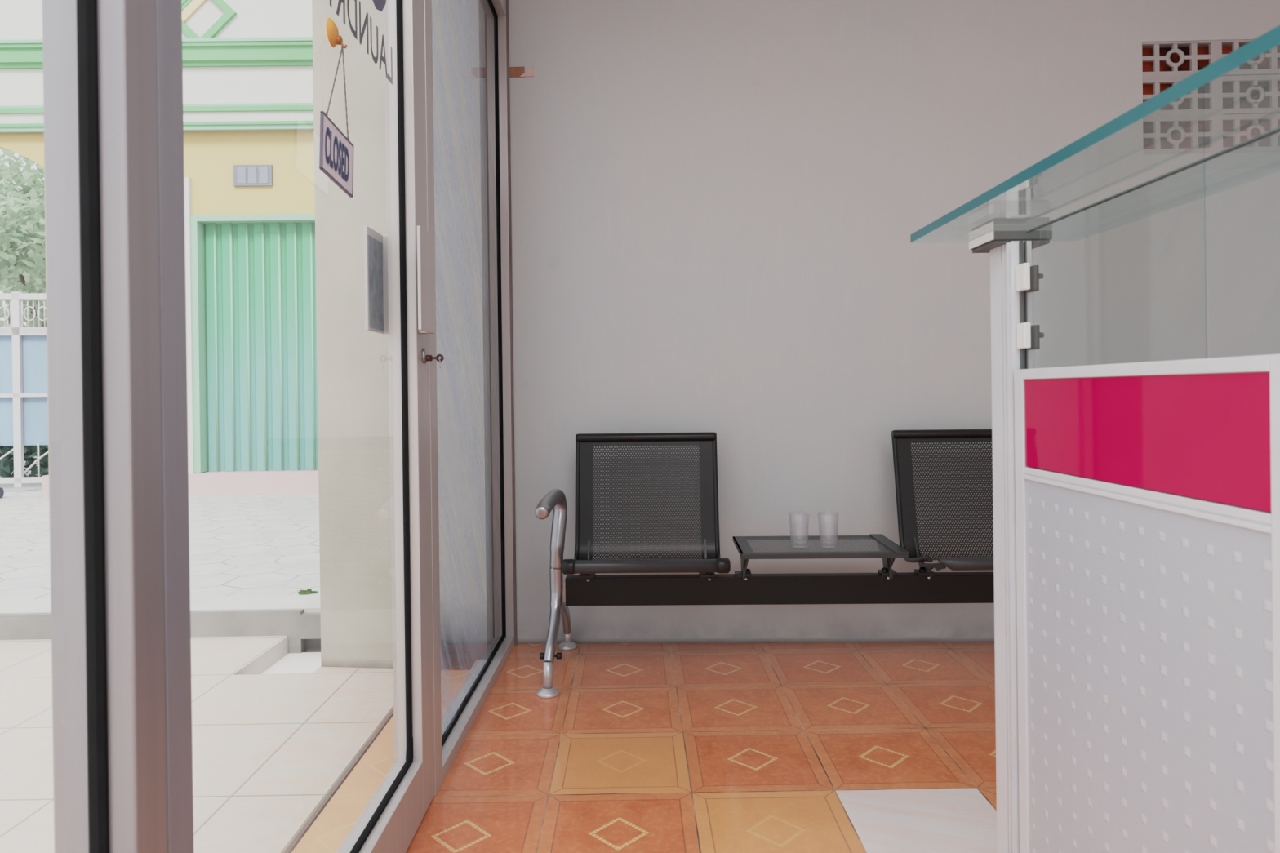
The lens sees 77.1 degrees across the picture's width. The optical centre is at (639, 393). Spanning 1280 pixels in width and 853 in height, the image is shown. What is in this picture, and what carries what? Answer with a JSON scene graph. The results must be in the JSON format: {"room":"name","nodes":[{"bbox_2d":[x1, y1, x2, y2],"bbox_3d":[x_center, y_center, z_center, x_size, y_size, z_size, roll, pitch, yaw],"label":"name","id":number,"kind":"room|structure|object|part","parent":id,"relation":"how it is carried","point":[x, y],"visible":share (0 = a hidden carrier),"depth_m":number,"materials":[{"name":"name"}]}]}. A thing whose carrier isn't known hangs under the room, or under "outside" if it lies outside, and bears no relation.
{"room":"laundry shop","nodes":[
{"label":"laundry shop","id":0,"kind":"room"},
{"bbox_2d":[0,456,319,599],"bbox_3d":[-6.083,0.979,11.603,16.000,0.194,16.700,-1,0,0],"label":"pavement","id":1,"kind":"structure","parent":0,"point":[240,544],"depth_m":4.57,"materials":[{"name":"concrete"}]},
{"bbox_2d":[0,487,4,497],"bbox_3d":[-5.665,0.843,6.756,0.510,0.090,0.088,-1,0,-12],"label":"pipe","id":2,"kind":"object","parent":1,"relation":"on","point":[2,491],"visible":1,"depth_m":6.82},
{"bbox_2d":[0,147,44,327],"bbox_3d":[-8.967,-1.287,11.928,3.153,4.624,1.975,-1,0,0],"label":"tree","id":3,"kind":"object","parent":1,"relation":"on","point":[11,173],"visible":0.13,"depth_m":11.63,"materials":[{"name":"green plant"}]},
{"bbox_2d":[0,183,46,327],"bbox_3d":[-7.244,-0.851,9.868,2.901,3.718,1.746,-1,0,0],"label":"tree","id":4,"kind":"object","parent":1,"relation":"on","point":[13,242],"visible":0.26,"depth_m":9.65,"materials":[{"name":"green plant"}]},
{"bbox_2d":[0,291,48,487],"bbox_3d":[-5.934,-0.035,7.243,1.514,1.768,0.050,-1,0,-6],"label":"metal gate","id":5,"kind":"object","parent":1,"relation":"on","point":[24,402],"visible":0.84,"depth_m":7.28,"materials":[{"name":"white metal"}]},
{"bbox_2d":[0,444,48,477],"bbox_3d":[-6.444,0.562,8.440,4.069,0.986,0.611,-1,0,0],"label":"hedge","id":6,"kind":"object","parent":1,"relation":"on","point":[6,464],"visible":0.08,"depth_m":8.34,"materials":[{"name":"green plant"}]},
{"bbox_2d":[0,0,319,497],"bbox_3d":[-4.430,-1.779,6.932,8.300,5.310,0.455,-1,0,0],"label":"building","id":7,"kind":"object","parent":1,"relation":"on","point":[248,80],"visible":0.38,"depth_m":6.87,"materials":[{"name":"yellow paint"}]},
{"bbox_3d":[-4.444,-2.949,6.754,8.300,0.029,0.105,-1,0,0],"label":"moulding","id":8,"kind":"part","parent":7,"relation":"part of","materials":[{"name":"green paint"}]},
{"bbox_3d":[-4.443,-2.852,6.760,8.300,0.194,0.095,-1,0,0],"label":"cornice","id":9,"kind":"part","parent":7,"relation":"part of","materials":[{"name":"green paint"}]},
{"bbox_3d":[-4.438,-2.429,6.793,8.300,0.025,0.030,-1,0,0],"label":"moulding","id":10,"kind":"part","parent":7,"relation":"part of","materials":[{"name":"green paint"}]},
{"bbox_3d":[-4.437,-2.397,6.788,8.300,0.040,0.040,-1,0,0],"label":"moulding","id":11,"kind":"part","parent":7,"relation":"part of","materials":[{"name":"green paint"}]},
{"bbox_3d":[-4.436,-2.271,6.785,8.300,0.026,0.048,-1,0,0],"label":"moulding","id":12,"kind":"part","parent":7,"relation":"part of","materials":[{"name":"green paint"}]},
{"bbox_3d":[-4.435,-2.240,6.791,8.300,0.036,0.035,-1,0,0],"label":"moulding","id":13,"kind":"part","parent":7,"relation":"part of","materials":[{"name":"green paint"}]},
{"bbox_3d":[-2.763,-0.438,6.947,2.110,2.195,0.180,-1,0,0],"label":"shutter frame","id":14,"kind":"part","parent":7,"relation":"part of","materials":[{"name":"green paint"}]},
{"bbox_2d":[233,164,272,186],"bbox_3d":[-3.303,-1.865,6.859,0.325,0.178,0.020,-1,0,0],"label":"vent","id":15,"kind":"object","parent":7,"relation":"attached to","point":[243,175],"depth_m":6.85,"materials":[{"name":"white plastic"}]},
{"bbox_2d":[204,222,318,471],"bbox_3d":[-2.724,-0.414,6.964,2.078,2.145,0.026,-1,0,0],"label":"shutter","id":16,"kind":"object","parent":7,"relation":"hanging from","point":[260,375],"depth_m":6.95,"materials":[{"name":"green paint"}]},
{"bbox_2d":[297,588,318,595],"bbox_3d":[-1.397,0.832,3.374,0.089,0.020,0.030,-1,0,0],"label":"weed","id":17,"kind":"object","parent":1,"relation":"on","point":[308,591],"visible":1,"depth_m":3.37,"materials":[{"name":"green plant"}]},
{"bbox_2d":[0,635,393,852],"bbox_3d":[-4.733,1.048,-0.474,8.500,0.119,7.125,-1,0,0],"label":"terrace","id":18,"kind":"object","parent":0,"point":[267,748],"visible":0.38,"depth_m":2.18,"materials":[{"name":"tile"}]},
{"bbox_2d":[231,635,320,675],"bbox_3d":[-1.231,0.995,2.900,0.280,0.118,0.445,-1,0,0],"label":"gutter","id":19,"kind":"object","parent":18,"relation":"in","point":[276,660],"visible":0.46,"depth_m":2.96,"materials":[{"name":"concrete"}]},
{"bbox_2d":[311,0,500,670],"bbox_3d":[-0.823,-0.686,2.886,0.580,3.470,0.412,-1,0,0],"label":"wall","id":20,"kind":"structure","parent":0,"point":[353,361],"depth_m":2.73,"materials":[{"name":"white paint"}]},
{"bbox_2d":[280,706,393,852],"bbox_3d":[-0.704,0.931,0.041,0.024,0.007,5.290,-1,0,0],"label":"trim","id":21,"kind":"structure","parent":20,"relation":"attached to","point":[298,836],"depth_m":1.89,"materials":[{"name":"metal"}]},
{"bbox_2d":[291,671,469,852],"bbox_3d":[-0.619,0.943,0.041,0.160,0.021,5.288,-1,0,0],"label":"floor","id":22,"kind":"structure","parent":20,"relation":"attached to","point":[331,827],"depth_m":1.87,"materials":[{"name":"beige tile"}]},
{"bbox_2d":[405,642,996,852],"bbox_3d":[1.251,0.969,0.223,3.920,0.120,5.620,-1,0,0],"label":"floor","id":23,"kind":"structure","parent":0,"point":[779,747],"depth_m":2.05,"materials":[{"name":"orange tile"}]},
{"bbox_2d":[534,428,994,698],"bbox_3d":[0.584,0.521,2.606,1.806,0.781,0.656,-1,0,1],"label":"bench","id":24,"kind":"object","parent":23,"relation":"on","point":[923,585],"visible":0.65,"depth_m":2.73,"materials":[{"name":"black paint"}]},
{"bbox_3d":[-0.278,0.815,2.497,0.070,0.020,0.020,-1,0,1],"label":"adjuster knob","id":25,"kind":"part","parent":24,"relation":"part of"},
{"bbox_3d":[-0.271,0.438,2.486,0.056,0.264,0.380,-1,0,1],"label":"armrest","id":26,"kind":"part","parent":24,"relation":"part of","materials":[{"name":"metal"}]},
{"bbox_3d":[-0.258,0.717,2.697,0.074,0.311,0.468,-1,0,1],"label":"leg frame","id":27,"kind":"part","parent":24,"relation":"part of","materials":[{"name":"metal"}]},
{"bbox_3d":[0.020,0.362,2.648,0.496,0.414,0.373,-1,0,1],"label":"seat","id":28,"kind":"part","parent":24,"relation":"part of","materials":[{"name":"black metal"}]},
{"bbox_3d":[0.020,0.359,2.642,0.370,0.404,0.362,-1,0,1],"label":"perforated panel","id":29,"kind":"part","parent":24,"relation":"part of","materials":[{"name":"black metal"}]},
{"bbox_2d":[788,511,809,547],"bbox_3d":[0.513,0.439,2.590,0.068,0.108,0.068,-1,0,-26],"label":"tumbler","id":30,"kind":"object","parent":24,"relation":"on","point":[790,512],"visible":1,"depth_m":2.58,"materials":[{"name":"clear glass"}]},
{"bbox_3d":[0.574,0.493,2.632,0.430,0.001,0.255,-1,0,1],"label":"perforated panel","id":31,"kind":"part","parent":24,"relation":"part of","materials":[{"name":"clear glass"}]},
{"bbox_2d":[817,511,839,547],"bbox_3d":[0.607,0.437,2.586,0.068,0.108,0.068,-1,0,33],"label":"tumbler","id":32,"kind":"object","parent":24,"relation":"on","point":[837,514],"visible":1,"depth_m":2.58,"materials":[{"name":"clear glass"}]},
{"bbox_3d":[1.126,0.348,2.624,0.496,0.414,0.373,-1,0,1],"label":"seat","id":33,"kind":"part","parent":24,"relation":"part of","materials":[{"name":"black metal"}]},
{"bbox_3d":[1.125,0.345,2.618,0.370,0.404,0.362,-1,0,1],"label":"perforated panel","id":34,"kind":"part","parent":24,"relation":"part of","materials":[{"name":"black metal"}]},
{"bbox_2d":[968,127,1279,852],"bbox_3d":[0.628,0.327,0.783,0.096,1.178,1.210,-1,0,0],"label":"counter","id":35,"kind":"object","parent":23,"relation":"on","point":[1136,514],"depth_m":0.98,"materials":[{"name":"grey plastic"}]},
{"bbox_3d":[0.614,0.335,1.325,0.032,1.158,0.090,-1,0,0],"label":"post","id":36,"kind":"part","parent":35,"relation":"part of","materials":[{"name":"white metal"}]},
{"bbox_2d":[910,24,1279,242],"bbox_3d":[0.619,-0.270,0.759,0.290,0.014,1.270,-1,0,0],"label":"countertop","id":37,"kind":"structure","parent":35,"relation":"on","point":[1270,39],"depth_m":0.78,"materials":[{"name":"glass"}]},
{"bbox_3d":[0.615,0.439,1.019,0.030,0.953,0.511,-1,0,0],"label":"frame","id":38,"kind":"part","parent":35,"relation":"part of","materials":[{"name":"white metal"}]},
{"bbox_3d":[0.610,0.045,1.003,0.023,0.134,0.481,-1,0,0],"label":"crimson panel","id":39,"kind":"part","parent":35,"relation":"part of","materials":[{"name":"laminate"}]},
{"bbox_3d":[0.616,0.499,1.005,0.023,0.733,0.482,-1,0,0],"label":"dotted panel","id":40,"kind":"part","parent":35,"relation":"part of","materials":[{"name":"white plastic"}]},
{"bbox_3d":[0.620,0.440,0.471,0.030,0.953,0.585,-1,0,0],"label":"frame","id":41,"kind":"part","parent":35,"relation":"part of","materials":[{"name":"white metal"}]},
{"bbox_2d":[508,0,1279,644],"bbox_3d":[1.323,-0.424,3.024,3.900,2.850,0.220,-1,0,2],"label":"wall","id":42,"kind":"structure","parent":0,"point":[717,206],"depth_m":2.94,"materials":[{"name":"paint"}]},
{"bbox_2d":[509,66,533,77],"bbox_3d":[-0.438,-1.188,2.963,0.092,0.038,0.004,-1,0,2],"label":"tape strip","id":43,"kind":"object","parent":42,"relation":"attached to","point":[514,72],"visible":1,"depth_m":2.96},
{"bbox_2d":[1142,39,1279,155],"bbox_3d":[2.099,-1.077,2.990,0.565,0.421,0.196,-1,0,2],"label":"air vent","id":44,"kind":"object","parent":42,"relation":"in","point":[1241,104],"visible":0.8,"depth_m":2.90,"materials":[{"name":"white concrete"}]},
{"bbox_2d":[1204,167,1279,373],"bbox_3d":[2.432,0.037,2.876,0.785,1.700,0.014,-1,0,2],"label":"glass panel","id":45,"kind":"object","parent":42,"relation":"attached to","point":[1242,205],"depth_m":2.88,"materials":[{"name":"glass"}]},
{"bbox_3d":[-0.531,-1.643,0.167,0.113,0.350,5.550,-1,0,0],"label":"wall","id":46,"kind":"structure","parent":0,"visible":0},
{"bbox_2d":[41,0,167,852],"bbox_3d":[-0.505,-0.266,-0.905,0.084,2.400,3.400,-1,0,0],"label":"door frame","id":47,"kind":"structure","parent":46,"relation":"in","point":[101,188],"depth_m":0.75,"materials":[{"name":"metal"}]},
{"bbox_2d":[155,0,435,852],"bbox_3d":[-0.508,-0.226,1.239,0.114,2.294,1.205,-1,0,0],"label":"door","id":48,"kind":"structure","parent":47,"relation":"attached to","point":[399,271],"depth_m":1.73,"materials":[{"name":"metal"}]},
{"bbox_2d":[326,17,346,48],"bbox_3d":[-0.500,-0.599,1.333,0.024,0.047,0.046,-1,0,0],"label":"hook","id":49,"kind":"object","parent":48,"relation":"attached to","point":[332,32],"visible":1,"depth_m":1.32,"materials":[{"name":"orange plastic"}]},
{"bbox_2d":[326,17,338,47],"bbox_3d":[-0.508,-0.599,1.333,0.008,0.046,0.046,-1,0,0],"label":"cup","id":50,"kind":"object","parent":49,"relation":"on","point":[332,32],"depth_m":1.32,"materials":[{"name":"orange plastic"}]},
{"bbox_2d":[319,45,353,197],"bbox_3d":[-0.491,-0.456,1.300,0.006,0.245,0.142,-1,0,0],"label":"hanging sign","id":51,"kind":"object","parent":49,"relation":"hanging from","point":[336,150],"visible":1,"depth_m":1.29,"materials":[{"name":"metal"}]},
{"bbox_3d":[-0.492,-0.504,1.309,0.005,0.153,0.101,-1,-5,0],"label":"chain","id":52,"kind":"part","parent":51,"relation":"part of","materials":[{"name":"metal"}]},
{"bbox_3d":[-0.558,-0.239,1.717,0.023,0.216,0.120,-1,0,0],"label":"handle","id":53,"kind":"part","parent":48,"relation":"part of","materials":[{"name":"metal"}]},
{"bbox_3d":[-0.512,-0.226,1.341,0.062,2.294,1.000,-1,0,0],"label":"frame","id":54,"kind":"part","parent":48,"relation":"part of","materials":[{"name":"metal"}]},
{"bbox_3d":[-0.470,-0.241,1.725,0.030,0.216,0.120,-1,0,0],"label":"handle","id":55,"kind":"part","parent":48,"relation":"part of","materials":[{"name":"metal"}]},
{"bbox_2d":[431,354,444,368],"bbox_3d":[-0.452,-0.073,1.793,0.028,0.031,0.011,-1,0,0],"label":"key","id":56,"kind":"object","parent":48,"relation":"in","point":[436,357],"visible":1,"depth_m":1.79,"materials":[{"name":"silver metal"}]},
{"bbox_2d":[424,0,516,795],"bbox_3d":[-0.520,-0.324,2.422,0.091,2.500,1.149,-1,0,0],"label":"window","id":57,"kind":"structure","parent":46,"relation":"in","point":[452,727],"depth_m":2.68,"materials":[{"name":"glass"}]},
{"bbox_3d":[-0.517,-0.245,2.425,0.001,2.275,1.034,-1,0,0],"label":"pane","id":58,"kind":"part","parent":57,"relation":"part of","materials":[{"name":"clear glass"}]},
{"bbox_3d":[-15.313,1.242,39.878,150.000,0.170,160.000,-1,0,0],"label":"ground","id":59,"kind":"structure","parent":0,"visible":0},
{"bbox_2d":[0,595,320,653],"bbox_3d":[-5.514,1.001,3.197,13.000,0.216,0.240,-1,0,0],"label":"kerb","id":60,"kind":"object","parent":59,"relation":"on","point":[297,617],"visible":0.18,"depth_m":3.11,"materials":[{"name":"grey concrete"}]}
]}

